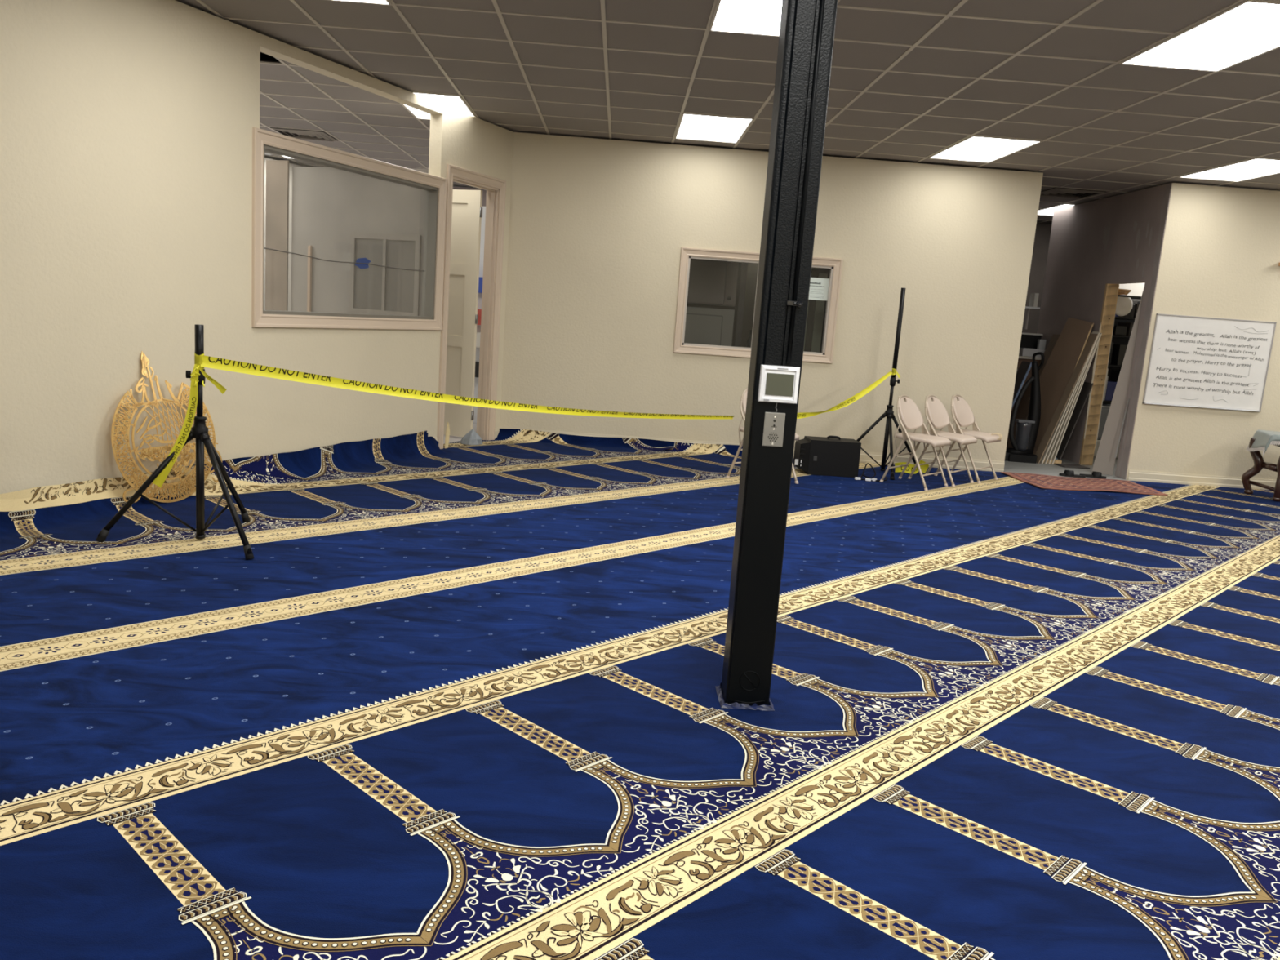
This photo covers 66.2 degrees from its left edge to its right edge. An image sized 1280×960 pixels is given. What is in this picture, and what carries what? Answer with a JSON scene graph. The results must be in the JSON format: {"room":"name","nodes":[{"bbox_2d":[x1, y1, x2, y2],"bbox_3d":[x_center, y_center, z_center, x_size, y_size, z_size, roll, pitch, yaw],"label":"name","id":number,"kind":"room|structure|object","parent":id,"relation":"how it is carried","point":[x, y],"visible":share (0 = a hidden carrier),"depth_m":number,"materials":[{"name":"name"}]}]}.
{"room":"mosque","nodes":[
{"label":"mosque","id":0,"kind":"room"},
{"bbox_2d":[0,0,513,493],"bbox_3d":[-3.966,-1.027,3.652,0.125,3.028,13.513,8,10,21],"label":"wall","id":1,"kind":"structure","parent":0,"point":[126,126],"depth_m":5.87,"materials":[{"name":"paint"}]},
{"bbox_2d":[251,127,447,330],"bbox_3d":[-2.233,-1.853,7.695,0.148,1.317,2.274,8,10,21],"label":"window","id":2,"kind":"structure","parent":1,"relation":"in","point":[263,140],"depth_m":7.59,"materials":[{"name":"beige paint"}]},
{"bbox_2d":[263,247,424,271],"bbox_3d":[-2.261,-1.725,7.730,0.010,0.047,1.940,8,10,21],"label":"string","id":3,"kind":"object","parent":2,"relation":"attached to","point":[264,247],"visible":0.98,"depth_m":7.59,"materials":[{"name":"grey"}]},
{"bbox_2d":[355,257,370,268],"bbox_3d":[-2.215,-1.734,7.852,0.002,0.090,0.200,8,10,21],"label":"tape","id":4,"kind":"object","parent":2,"relation":"attached to","point":[366,260],"visible":1,"depth_m":7.85,"materials":[{"name":"blue"}]},
{"bbox_2d":[436,164,506,448],"bbox_3d":[-2.002,-1.644,9.436,0.938,2.540,0.990,8,10,21],"label":"door","id":5,"kind":"structure","parent":1,"relation":"in","point":[464,211],"depth_m":9.62,"materials":[{"name":"beige paint"}]},
{"bbox_2d":[263,157,302,311],"bbox_3d":[-4.248,-1.933,8.821,4.650,3.000,15.000,8,10,21],"label":"wall","id":6,"kind":"structure","parent":0,"point":[291,165],"depth_m":13.16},
{"bbox_2d":[260,52,279,61],"bbox_3d":[2.268,-2.419,3.945,19.463,0.260,21.896,4,10,-2],"label":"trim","id":7,"kind":"structure","parent":6,"relation":"attached to","point":[264,56],"depth_m":8.72,"materials":[{"name":"black"}]},
{"bbox_2d":[290,166,428,315],"bbox_3d":[-2.621,-1.627,9.199,1.594,2.500,0.050,8,10,21],"label":"wall partition","id":8,"kind":"structure","parent":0,"point":[329,204],"depth_m":9.16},
{"bbox_2d":[306,245,311,311],"bbox_3d":[-3.145,-1.831,9.341,0.030,0.780,0.025,8,10,21],"label":"plank","id":9,"kind":"object","parent":8,"relation":"attached to","point":[309,247],"visible":0.64,"depth_m":9.32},
{"bbox_2d":[348,231,421,315],"bbox_3d":[-2.347,-1.880,9.011,0.770,0.740,0.020,8,10,21],"label":"interior window","id":10,"kind":"structure","parent":8,"relation":"in","point":[374,289],"depth_m":9.00,"materials":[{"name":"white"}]},
{"bbox_2d":[443,422,476,444],"bbox_3d":[-3.868,-0.623,10.215,8.602,0.001,12.288,4,10,-2],"label":"floor","id":11,"kind":"structure","parent":0,"point":[452,438],"depth_m":9.88,"materials":[{"name":"grey"}]},
{"bbox_2d":[265,160,288,311],"bbox_3d":[-3.513,-1.766,9.489,0.260,2.550,0.020,8,10,21],"label":"sheet","id":12,"kind":"object","parent":11,"relation":"on","point":[277,231],"visible":0.64,"depth_m":9.38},
{"bbox_2d":[472,206,485,423],"bbox_3d":[-1.550,-1.780,10.829,1.100,2.400,0.150,8,10,21],"label":"shelf","id":13,"kind":"object","parent":11,"relation":"on","point":[483,218],"visible":0.02,"depth_m":10.88,"materials":[{"name":"white plastic"}]},
{"bbox_2d":[453,186,486,206],"bbox_3d":[2.201,-2.540,15.033,19.000,3.030,0.120,4,10,-2],"label":"wall","id":14,"kind":"structure","parent":0,"point":[484,192],"depth_m":14.57,"materials":[{"name":"paint"}]},
{"bbox_2d":[175,0,1279,224],"bbox_3d":[2.252,-2.207,3.982,19.463,0.018,21.896,4,10,-2],"label":"ceiling","id":15,"kind":"structure","parent":0,"point":[1162,15],"depth_m":6.73,"materials":[{"name":"tile"}]},
{"bbox_2d":[270,127,337,141],"bbox_3d":[-3.650,-3.759,10.694,0.560,0.018,0.560,4,10,-2],"label":"ceiling vent","id":16,"kind":"object","parent":15,"relation":"in","point":[298,134],"visible":0.93,"depth_m":10.64,"materials":[{"name":"black"}]},
{"bbox_2d":[327,0,391,5],"bbox_3d":[-1.716,-2.658,5.059,0.600,0.008,1.208,4,10,-2],"label":"recessed light","id":17,"kind":"object","parent":15,"relation":"in","point":[369,2],"visible":1,"depth_m":5.64,"materials":[{"name":"beige"}]},
{"bbox_2d":[348,0,387,3],"bbox_3d":[-1.716,-2.659,5.059,0.568,0.001,1.176,4,10,-2],"label":"diffuser","id":18,"kind":"object","parent":17,"relation":"attached to","point":[370,1],"depth_m":5.63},
{"bbox_2d":[401,91,476,119],"bbox_3d":[-1.788,-3.281,8.654,0.600,0.008,1.208,4,10,-2],"label":"recessed light","id":19,"kind":"object","parent":15,"relation":"in","point":[456,102],"visible":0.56,"depth_m":8.42,"materials":[{"name":"beige"}]},
{"bbox_2d":[674,112,754,143],"bbox_3d":[0.639,-3.121,8.730,0.600,0.008,1.208,4,10,-2],"label":"recessed light","id":20,"kind":"object","parent":15,"relation":"in","point":[694,126],"visible":1,"depth_m":8.67,"materials":[{"name":"beige"}]},
{"bbox_2d":[195,0,1279,223],"bbox_3d":[2.252,-2.199,3.983,19.487,0.012,21.920,4,10,-2],"label":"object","id":21,"kind":"structure","parent":15,"relation":"attached to","point":[962,2],"depth_m":6.96,"materials":[{"name":"beige"}]},
{"bbox_2d":[708,0,838,36],"bbox_3d":[0.711,-2.498,5.135,0.600,0.008,1.208,4,10,-2],"label":"recessed light","id":22,"kind":"object","parent":15,"relation":"in","point":[754,17],"visible":0.52,"depth_m":5.43,"materials":[{"name":"beige"}]},
{"bbox_2d":[711,0,782,35],"bbox_3d":[0.711,-2.499,5.135,0.568,0.001,1.176,4,10,-2],"label":"diffuser","id":23,"kind":"object","parent":22,"relation":"attached to","point":[755,16],"depth_m":5.41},
{"bbox_2d":[928,135,1042,163],"bbox_3d":[3.065,-2.961,8.806,0.600,0.008,1.208,4,10,-2],"label":"recessed light","id":24,"kind":"object","parent":15,"relation":"in","point":[979,148],"visible":1,"depth_m":8.75,"materials":[{"name":"beige"}]},
{"bbox_2d":[1037,203,1076,216],"bbox_3d":[5.420,-3.424,12.478,0.600,0.008,1.208,4,10,-2],"label":"recessed light","id":25,"kind":"object","parent":15,"relation":"in","point":[1048,211],"visible":0.31,"depth_m":12.49,"materials":[{"name":"beige"}]},
{"bbox_2d":[1040,187,1106,198],"bbox_3d":[4.793,-3.202,10.960,0.560,0.018,0.560,4,10,-2],"label":"ceiling vent","id":26,"kind":"object","parent":15,"relation":"in","point":[1058,192],"visible":0.94,"depth_m":10.90,"materials":[{"name":"black"}]},
{"bbox_2d":[1119,0,1279,71],"bbox_3d":[3.137,-2.337,5.212,0.600,0.008,1.208,4,10,-2],"label":"recessed light","id":27,"kind":"object","parent":15,"relation":"in","point":[1248,29],"visible":1,"depth_m":5.26,"materials":[{"name":"beige"}]},
{"bbox_2d":[1177,157,1279,182],"bbox_3d":[5.491,-2.800,8.883,0.600,0.008,1.208,4,10,-2],"label":"recessed light","id":28,"kind":"object","parent":15,"relation":"in","point":[1256,167],"visible":1,"depth_m":8.95,"materials":[{"name":"beige"}]},
{"bbox_2d":[686,262,829,346],"bbox_3d":[1.179,-1.961,11.241,3.600,3.000,2.510,4,10,-2],"label":"wall","id":29,"kind":"structure","parent":0,"point":[752,272],"depth_m":12.39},
{"bbox_2d":[687,258,738,306],"bbox_3d":[0.664,-2.457,11.130,0.880,0.900,0.358,4,10,-2],"label":"upper cabinet","id":30,"kind":"object","parent":29,"relation":"attached to","point":[713,282],"visible":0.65,"depth_m":11.03,"materials":[{"name":"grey wood"}]},
{"bbox_2d":[499,132,1043,461],"bbox_3d":[1.256,-1.744,9.958,5.280,3.018,0.125,4,10,-2],"label":"wall","id":31,"kind":"structure","parent":0,"point":[599,228],"depth_m":9.86,"materials":[{"name":"paint"}]},
{"bbox_2d":[499,427,1004,471],"bbox_3d":[1.165,-0.306,10.133,5.260,0.118,0.017,4,10,-2],"label":"baseboard","id":32,"kind":"structure","parent":31,"relation":"attached to","point":[998,466],"depth_m":10.17,"materials":[{"name":"beige paint"}]},
{"bbox_2d":[673,247,843,363],"bbox_3d":[1.182,-1.759,9.927,1.620,1.042,0.128,4,10,-2],"label":"window","id":33,"kind":"structure","parent":31,"relation":"in","point":[835,265],"depth_m":9.88,"materials":[{"name":"beige paint"}]},
{"bbox_2d":[808,277,829,300],"bbox_3d":[1.810,-1.932,9.933,0.211,0.220,0.002,4,10,-2],"label":"paper notice","id":34,"kind":"object","parent":33,"relation":"attached to","point":[819,287],"visible":0.98,"depth_m":9.93,"materials":[{"name":"white"}]},
{"bbox_2d":[1022,223,1051,333],"bbox_3d":[6.011,-2.119,14.168,1.800,3.000,0.060,4,10,-2],"label":"wall","id":35,"kind":"structure","parent":0,"point":[1042,233],"depth_m":13.98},
{"bbox_2d":[1004,450,1135,483],"bbox_3d":[5.500,-0.314,12.288,5.300,0.014,4.500,4,10,-2],"label":"floor","id":36,"kind":"structure","parent":0,"point":[1050,469],"depth_m":10.68,"materials":[{"name":"grey concrete"}]},
{"bbox_2d":[1011,360,1031,408],"bbox_3d":[4.395,-0.870,11.753,0.720,1.116,0.365,-1,11,-26],"label":"board","id":37,"kind":"object","parent":36,"relation":"on","point":[1024,366],"depth_m":11.65,"materials":[{"name":"grey"}]},
{"bbox_2d":[1005,351,1044,463],"bbox_3d":[4.389,-0.828,11.106,0.377,1.241,0.290,4,10,-2],"label":"vacuum cleaner","id":38,"kind":"object","parent":36,"relation":"on","point":[1026,433],"visible":1,"depth_m":11.11,"materials":[{"name":"black plastic"}]},
{"bbox_2d":[1014,422,1032,451],"bbox_3d":[4.354,-0.500,11.167,0.170,0.330,0.170,4,10,-2],"label":"canister","id":39,"kind":"object","parent":38,"relation":"on","point":[1024,433],"depth_m":11.11,"materials":[{"name":"grey"}]},
{"bbox_2d":[1008,355,1041,425],"bbox_3d":[4.706,-1.005,12.507,0.720,1.160,0.520,4,10,-2],"label":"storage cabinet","id":40,"kind":"object","parent":36,"relation":"on","point":[1024,358],"visible":0.1,"depth_m":12.21,"materials":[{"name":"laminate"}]},
{"bbox_2d":[1019,332,1043,348],"bbox_3d":[4.875,-1.727,12.487,0.382,0.288,0.212,4,10,-2],"label":"printer","id":41,"kind":"object","parent":40,"relation":"on","point":[1029,340],"visible":0.36,"depth_m":12.38,"materials":[{"name":"black plastic"}]},
{"bbox_2d":[1018,347,1045,357],"bbox_3d":[4.902,-1.599,12.307,0.300,0.100,0.220,4,10,-2],"label":"plastic tray","id":42,"kind":"object","parent":40,"relation":"on","point":[1026,352],"visible":0.56,"depth_m":12.20,"materials":[{"name":"grey"}]},
{"bbox_2d":[1005,333,1059,450],"bbox_3d":[4.816,-1.067,12.042,0.501,1.458,0.400,4,10,-2],"label":"sheet","id":43,"kind":"object","parent":36,"relation":"on","point":[1023,408],"visible":0.29,"depth_m":12.08,"materials":[{"name":"brown"}]},
{"bbox_2d":[1028,317,1093,454],"bbox_3d":[4.854,-1.100,11.626,0.466,1.667,1.010,4,10,-2],"label":"board","id":44,"kind":"object","parent":36,"relation":"on","point":[1059,368],"visible":0.57,"depth_m":11.49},
{"bbox_2d":[1035,333,1097,463],"bbox_3d":[4.808,-0.921,11.103,0.572,1.488,0.168,2,10,-14],"label":"sheet","id":45,"kind":"object","parent":36,"relation":"on","point":[1050,430],"visible":0.86,"depth_m":11.09,"materials":[{"name":"wood"}]},
{"bbox_2d":[1040,332,1098,463],"bbox_3d":[4.833,-0.926,11.103,0.545,1.499,0.168,2,10,-14],"label":"sheet","id":46,"kind":"object","parent":36,"relation":"on","point":[1044,455],"visible":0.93,"depth_m":11.05,"materials":[{"name":"beige"}]},
{"bbox_2d":[1043,331,1100,464],"bbox_3d":[4.859,-0.930,11.102,0.518,1.511,0.168,1,10,-15],"label":"sheet","id":47,"kind":"object","parent":36,"relation":"on","point":[1048,454],"visible":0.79,"depth_m":11.05,"materials":[{"name":"beige"}]},
{"bbox_2d":[1053,463,1089,468],"bbox_3d":[4.848,-0.156,11.013,0.300,0.012,0.220,3,10,-7],"label":"floor mat","id":48,"kind":"object","parent":36,"relation":"on","point":[1065,465],"visible":1,"depth_m":10.97,"materials":[{"name":"grey"}]},
{"bbox_2d":[1058,470,1085,478],"bbox_3d":[4.496,-0.066,10.199,0.260,0.063,0.098,6,10,12],"label":"sandal","id":49,"kind":"object","parent":36,"relation":"on","point":[1067,473],"visible":1,"depth_m":10.17,"materials":[{"name":"black rubber"}]},
{"bbox_2d":[1047,333,1100,464],"bbox_3d":[4.883,-0.917,11.105,0.492,1.487,0.167,1,10,-16],"label":"sheet","id":50,"kind":"object","parent":36,"relation":"on","point":[1051,456],"visible":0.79,"depth_m":11.05,"materials":[{"name":"beige"}]},
{"bbox_2d":[1056,382,1093,459],"bbox_3d":[4.940,-0.690,11.440,0.282,0.937,0.621,4,10,-2],"label":"board","id":51,"kind":"object","parent":36,"relation":"on","point":[1086,387],"visible":0.29,"depth_m":11.21,"materials":[{"name":"wood"}]},
{"bbox_2d":[1051,333,1102,464],"bbox_3d":[4.908,-0.921,11.105,0.466,1.499,0.167,1,10,-17],"label":"sheet","id":52,"kind":"object","parent":36,"relation":"on","point":[1055,452],"visible":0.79,"depth_m":11.05,"materials":[{"name":"beige"}]},
{"bbox_2d":[1079,471,1106,479],"bbox_3d":[4.735,-0.059,10.256,0.260,0.063,0.098,7,10,15],"label":"sandal","id":53,"kind":"object","parent":36,"relation":"on","point":[1095,474],"visible":0.94,"depth_m":10.21,"materials":[{"name":"black rubber"}]},
{"bbox_2d":[1079,283,1119,465],"bbox_3d":[5.189,-1.177,11.105,0.176,2.045,0.044,4,10,-2],"label":"stud","id":54,"kind":"object","parent":36,"relation":"on","point":[1107,293],"visible":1,"depth_m":11.09,"materials":[{"name":"brown wood"}]},
{"bbox_2d":[1093,439,1120,457],"bbox_3d":[5.776,-0.414,12.327,0.400,0.210,0.340,4,10,-2],"label":"crate","id":55,"kind":"object","parent":36,"relation":"on","point":[1098,440],"visible":0.02,"depth_m":12.16,"materials":[{"name":"grey"}]},
{"bbox_2d":[1097,404,1124,440],"bbox_3d":[5.778,-0.730,12.272,0.445,0.418,0.382,4,10,-2],"label":"storage tote","id":56,"kind":"object","parent":55,"relation":"on","point":[1105,407],"visible":0.02,"depth_m":12.09,"materials":[{"name":"grey plastic"}]},
{"bbox_2d":[1091,287,1144,475],"bbox_3d":[5.079,-1.036,10.391,0.280,1.984,0.026,9,11,27],"label":"strip","id":57,"kind":"object","parent":36,"relation":"on","point":[1104,461],"visible":0.86,"depth_m":10.44,"materials":[{"name":"beige"}]},
{"bbox_2d":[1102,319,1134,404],"bbox_3d":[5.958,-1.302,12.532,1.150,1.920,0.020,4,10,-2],"label":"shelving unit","id":58,"kind":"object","parent":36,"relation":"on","point":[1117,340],"visible":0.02,"depth_m":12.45,"materials":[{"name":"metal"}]},
{"bbox_2d":[1102,294,1141,402],"bbox_3d":[5.966,-1.281,12.231,1.124,2.000,0.464,4,10,-2],"label":"wire shelf","id":59,"kind":"object","parent":36,"relation":"on","point":[1132,297],"visible":0.12,"depth_m":11.92,"materials":[{"name":"black"}]},
{"bbox_2d":[1104,380,1116,400],"bbox_3d":[5.801,-1.111,12.185,0.130,0.236,0.260,4,10,2],"label":"box","id":60,"kind":"object","parent":59,"relation":"on","point":[1111,385],"visible":0.52,"depth_m":12.06,"materials":[{"name":"blue"}]},
{"bbox_2d":[1109,369,1119,382],"bbox_3d":[5.954,-1.167,12.179,0.127,0.371,0.260,3,10,-7],"label":"box","id":61,"kind":"object","parent":59,"relation":"on","point":[1114,375],"visible":0.16,"depth_m":12.19,"materials":[{"name":"black"}]},
{"bbox_2d":[1111,343,1127,365],"bbox_3d":[5.872,-1.545,12.090,0.111,0.252,0.260,3,10,-7],"label":"box","id":62,"kind":"object","parent":59,"relation":"on","point":[1118,350],"visible":0.55,"depth_m":11.98,"materials":[{"name":"black"}]},
{"bbox_2d":[1112,325,1127,335],"bbox_3d":[5.841,-1.837,12.055,0.141,0.113,0.260,3,10,-4],"label":"box","id":63,"kind":"object","parent":59,"relation":"on","point":[1117,330],"visible":0.64,"depth_m":11.93,"materials":[{"name":"black"}]},
{"bbox_2d":[1115,294,1133,315],"bbox_3d":[5.841,-2.118,11.901,0.260,0.260,0.060,4,10,-2],"label":"round cushion","id":64,"kind":"object","parent":59,"relation":"on","point":[1124,304],"visible":0.74,"depth_m":11.88,"materials":[{"name":"white fabric"}]},
{"bbox_2d":[1117,322,1133,336],"bbox_3d":[5.994,-1.850,12.058,0.120,0.160,0.260,3,10,-7],"label":"box","id":65,"kind":"object","parent":59,"relation":"on","point":[1130,325],"visible":0.44,"depth_m":11.95,"materials":[{"name":"grey"}]},
{"bbox_2d":[1036,182,1172,479],"bbox_3d":[5.219,-1.696,11.355,0.120,3.028,2.695,4,10,-2],"label":"wall","id":66,"kind":"structure","parent":0,"point":[1077,273],"depth_m":11.22,"materials":[{"name":"paint"}]},
{"bbox_2d":[1024,306,1039,328],"bbox_3d":[4.807,-2.067,12.477,0.420,0.281,0.250,4,10,-2],"label":"wall shelf","id":67,"kind":"object","parent":66,"relation":"attached to","point":[1028,308],"visible":0.68,"depth_m":12.56,"materials":[{"name":"white plastic"}]},
{"bbox_2d":[1028,293,1039,306],"bbox_3d":[4.974,-2.271,12.395,0.050,0.170,0.140,4,10,-2],"label":"book","id":68,"kind":"object","parent":67,"relation":"on","point":[1033,300],"visible":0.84,"depth_m":12.34,"materials":[{"name":"white paper"}]},
{"bbox_2d":[1102,184,1171,479],"bbox_3d":[5.173,-1.584,10.651,0.001,2.980,1.269,4,10,-2],"label":"trim","id":69,"kind":"structure","parent":66,"relation":"attached to","point":[1166,194],"depth_m":10.16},
{"bbox_2d":[1119,282,1145,300],"bbox_3d":[7.057,-1.630,11.756,2.700,3.000,3.240,4,10,-2],"label":"wall","id":70,"kind":"structure","parent":0,"point":[1137,289],"depth_m":13.15,"materials":[{"name":"white"}]},
{"bbox_2d":[1125,182,1279,479],"bbox_3d":[8.235,-1.284,10.180,6.104,3.018,0.130,4,10,-2],"label":"wall","id":71,"kind":"structure","parent":0,"point":[1220,254],"depth_m":9.97,"materials":[{"name":"paint"}]},
{"bbox_2d":[1114,398,1129,457],"bbox_3d":[5.084,-0.546,10.355,0.060,0.634,0.014,6,10,12],"label":"metal strip","id":72,"kind":"object","parent":71,"relation":"attached to","point":[1120,435],"visible":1,"depth_m":10.36,"materials":[{"name":"silver metal"}]},
{"bbox_2d":[1127,470,1275,489],"bbox_3d":[8.092,0.152,10.351,5.990,0.118,0.017,4,10,-2],"label":"baseboard","id":73,"kind":"structure","parent":71,"relation":"attached to","point":[1133,475],"depth_m":10.27,"materials":[{"name":"beige paint"}]},
{"bbox_2d":[1142,313,1276,412],"bbox_3d":[5.838,-1.197,10.063,1.240,0.919,0.036,4,10,-2],"label":"whiteboard","id":74,"kind":"object","parent":71,"relation":"attached to","point":[1194,362],"visible":1,"depth_m":10.07,"materials":[{"name":"plastic"}]},
{"bbox_2d":[1145,402,1260,411],"bbox_3d":[5.807,-0.752,10.135,1.200,0.010,0.028,4,10,-2],"label":"tray","id":75,"kind":"object","parent":74,"relation":"on","point":[1202,405],"depth_m":10.14,"materials":[{"name":"white plastic"}]},
{"bbox_3d":[2.802,0.844,4.771,24.000,0.100,24.000,4,10,-2],"label":"floor","id":76,"kind":"structure","parent":0,"visible":0},
{"bbox_2d":[0,443,799,560],"bbox_3d":[-1.075,-0.072,7.573,1.279,0.194,8.391,13,13,43],"label":"carpet","id":77,"kind":"object","parent":76,"relation":"on","point":[68,517],"visible":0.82,"depth_m":6.44,"materials":[{"name":"carpet"}]},
{"bbox_2d":[111,351,222,502],"bbox_3d":[-2.931,-0.332,6.104,0.150,0.926,0.825,8,11,23],"label":"decorative ornament","id":78,"kind":"object","parent":77,"relation":"on","point":[184,460],"visible":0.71,"depth_m":6.01,"materials":[{"name":"gold metal"}]},
{"bbox_2d":[191,429,693,484],"bbox_3d":[-1.673,-0.306,8.683,1.320,0.194,5.101,13,13,42],"label":"carpet","id":79,"kind":"object","parent":76,"relation":"on","point":[418,452],"visible":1,"depth_m":8.40,"materials":[{"name":"carpet"}]},
{"bbox_2d":[459,429,482,444],"bbox_3d":[-1.629,-0.421,9.505,0.198,0.140,0.156,-2,12,-33],"label":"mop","id":80,"kind":"object","parent":79,"relation":"on","point":[472,437],"visible":1,"depth_m":9.47,"materials":[{"name":"grey"}]},
{"bbox_2d":[449,428,519,443],"bbox_3d":[-1.613,-0.452,9.804,0.908,0.111,0.211,-5,14,-44],"label":"carpet","id":81,"kind":"object","parent":76,"relation":"on","point":[504,433],"visible":0.64,"depth_m":10.01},
{"bbox_2d":[0,462,1009,646],"bbox_3d":[-0.291,0.148,6.622,1.245,0.193,11.121,13,13,43],"label":"carpet","id":82,"kind":"object","parent":76,"relation":"on","point":[45,597],"visible":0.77,"depth_m":5.27,"materials":[{"name":"carpet"}]},
{"bbox_2d":[96,324,254,559],"bbox_3d":[-2.367,-0.254,5.277,0.874,1.158,0.844,4,10,-2],"label":"speaker stand","id":83,"kind":"object","parent":82,"relation":"on","point":[199,431],"visible":0.98,"depth_m":5.16,"materials":[{"name":"black metal"}]},
{"bbox_2d":[152,351,734,487],"bbox_3d":[-0.776,-0.464,6.697,4.745,0.733,0.268,-6,14,-45],"label":"caution tape","id":84,"kind":"object","parent":83,"relation":"attached to","point":[201,362],"visible":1,"depth_m":5.71,"materials":[{"name":"yellow"}]},
{"bbox_2d":[725,387,799,484],"bbox_3d":[1.085,-0.381,8.513,0.458,0.815,0.486,-5,13,-43],"label":"folding chair","id":85,"kind":"object","parent":82,"relation":"on","point":[744,397],"visible":0.17,"depth_m":8.47,"materials":[{"name":"beige metal"}]},
{"bbox_2d":[793,435,861,477],"bbox_3d":[1.738,-0.244,9.248,0.585,0.356,0.344,4,10,-3],"label":"loudspeaker","id":86,"kind":"object","parent":82,"relation":"on","point":[830,455],"visible":1,"depth_m":9.09,"materials":[{"name":"black plastic"}]},
{"bbox_2d":[856,288,915,479],"bbox_3d":[2.439,-0.929,9.359,0.888,1.781,0.751,4,10,-2],"label":"speaker stand","id":87,"kind":"object","parent":82,"relation":"on","point":[889,413],"visible":0.92,"depth_m":9.47,"materials":[{"name":"black metal"}]},
{"bbox_2d":[796,368,900,418],"bbox_3d":[1.838,-0.810,9.085,1.518,0.485,0.079,-2,12,-33],"label":"caution tape","id":88,"kind":"object","parent":87,"relation":"attached to","point":[802,415],"visible":0.83,"depth_m":9.20,"materials":[{"name":"yellow"}]},
{"bbox_2d":[894,460,928,474],"bbox_3d":[2.675,-0.129,9.655,0.324,0.134,0.093,3,10,-7],"label":"caution tape","id":89,"kind":"object","parent":82,"relation":"on","point":[924,468],"visible":0.55,"depth_m":9.65,"materials":[{"name":"yellow"}]},
{"bbox_2d":[880,394,951,490],"bbox_3d":[2.529,-0.349,8.924,0.486,0.815,0.458,12,13,39],"label":"folding chair","id":90,"kind":"object","parent":82,"relation":"on","point":[911,416],"visible":1,"depth_m":8.92,"materials":[{"name":"beige metal"}]},
{"bbox_2d":[907,394,977,487],"bbox_3d":[2.874,-0.379,9.243,0.486,0.815,0.458,12,13,39],"label":"folding chair","id":91,"kind":"object","parent":82,"relation":"on","point":[939,416],"visible":0.92,"depth_m":9.25,"materials":[{"name":"beige metal"}]},
{"bbox_2d":[933,394,1000,483],"bbox_3d":[3.219,-0.409,9.562,0.486,0.815,0.458,12,13,39],"label":"folding chair","id":92,"kind":"object","parent":82,"relation":"on","point":[964,415],"visible":0.92,"depth_m":9.57,"materials":[{"name":"beige metal"}]},
{"bbox_2d":[0,475,1189,804],"bbox_3d":[0.985,0.410,6.199,1.245,0.001,12.600,13,13,43],"label":"carpet","id":93,"kind":"object","parent":76,"relation":"on","point":[76,708],"visible":0.91,"depth_m":4.04,"materials":[{"name":"carpet"}]},
{"bbox_2d":[1000,471,1168,495],"bbox_3d":[4.385,0.037,9.697,1.320,0.021,0.880,4,10,-2],"label":"rug","id":94,"kind":"object","parent":93,"relation":"on","point":[1047,482],"visible":1,"depth_m":9.66,"materials":[{"name":"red carpet"}]},
{"bbox_2d":[0,484,1279,959],"bbox_3d":[2.115,0.592,5.599,1.279,0.003,14.388,13,13,43],"label":"carpet","id":95,"kind":"object","parent":76,"relation":"on","point":[419,825],"visible":0.99,"depth_m":2.92,"materials":[{"name":"carpet"}]},
{"bbox_2d":[684,306,734,346],"bbox_3d":[0.577,-1.252,11.363,0.880,1.480,0.308,4,10,-2],"label":"base cabinet","id":96,"kind":"object","parent":76,"relation":"on","point":[704,326],"visible":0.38,"depth_m":11.13,"materials":[{"name":"grey"}]},
{"bbox_2d":[731,262,747,346],"bbox_3d":[1.118,-1.671,11.305,0.070,2.400,0.300,4,10,-2],"label":"post","id":97,"kind":"object","parent":76,"relation":"on","point":[743,267],"visible":0.29,"depth_m":11.13,"materials":[{"name":"black wood"}]},
{"bbox_2d":[715,0,837,711],"bbox_3d":[0.492,-0.672,3.375,0.199,3.030,0.208,4,10,-2],"label":"column","id":98,"kind":"structure","parent":76,"relation":"on","point":[807,27],"depth_m":3.33,"materials":[{"name":"black paint"}]},
{"bbox_2d":[761,402,785,447],"bbox_3d":[0.460,-0.191,3.366,0.071,0.154,0.008,4,10,-2],"label":"wall plate","id":99,"kind":"object","parent":98,"relation":"attached to","point":[774,422],"visible":1,"depth_m":3.37,"materials":[{"name":"silver metal"}]},
{"bbox_2d":[757,364,799,404],"bbox_3d":[0.473,-0.325,3.341,0.133,0.125,0.025,4,10,-2],"label":"thermostat","id":100,"kind":"object","parent":98,"relation":"attached to","point":[777,384],"visible":1,"depth_m":3.33,"materials":[{"name":"white plastic"}]},
{"bbox_2d":[803,268,829,352],"bbox_3d":[1.842,-1.424,11.352,0.440,2.000,0.320,4,10,-2],"label":"locker","id":101,"kind":"object","parent":76,"relation":"on","point":[815,308],"visible":0.27,"depth_m":11.14,"materials":[{"name":"grey"}]},
{"bbox_2d":[436,533,1279,959],"bbox_3d":[3.144,0.786,4.902,1.279,0.003,15.274,13,13,43],"label":"carpet","id":102,"kind":"object","parent":76,"relation":"on","point":[1113,793],"visible":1,"depth_m":2.78,"materials":[{"name":"carpet"}]},
{"bbox_2d":[1241,437,1279,502],"bbox_3d":[6.523,-0.099,9.574,1.030,0.633,0.500,7,10,16],"label":"side table","id":103,"kind":"object","parent":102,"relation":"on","point":[1260,464],"visible":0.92,"depth_m":9.78,"materials":[{"name":"brown wood"}]},
{"bbox_2d":[1245,429,1279,456],"bbox_3d":[6.538,-0.299,9.540,1.016,0.249,0.576,7,10,16],"label":"table cloth","id":104,"kind":"object","parent":103,"relation":"on","point":[1264,438],"visible":1,"depth_m":9.58,"materials":[{"name":"grey"}]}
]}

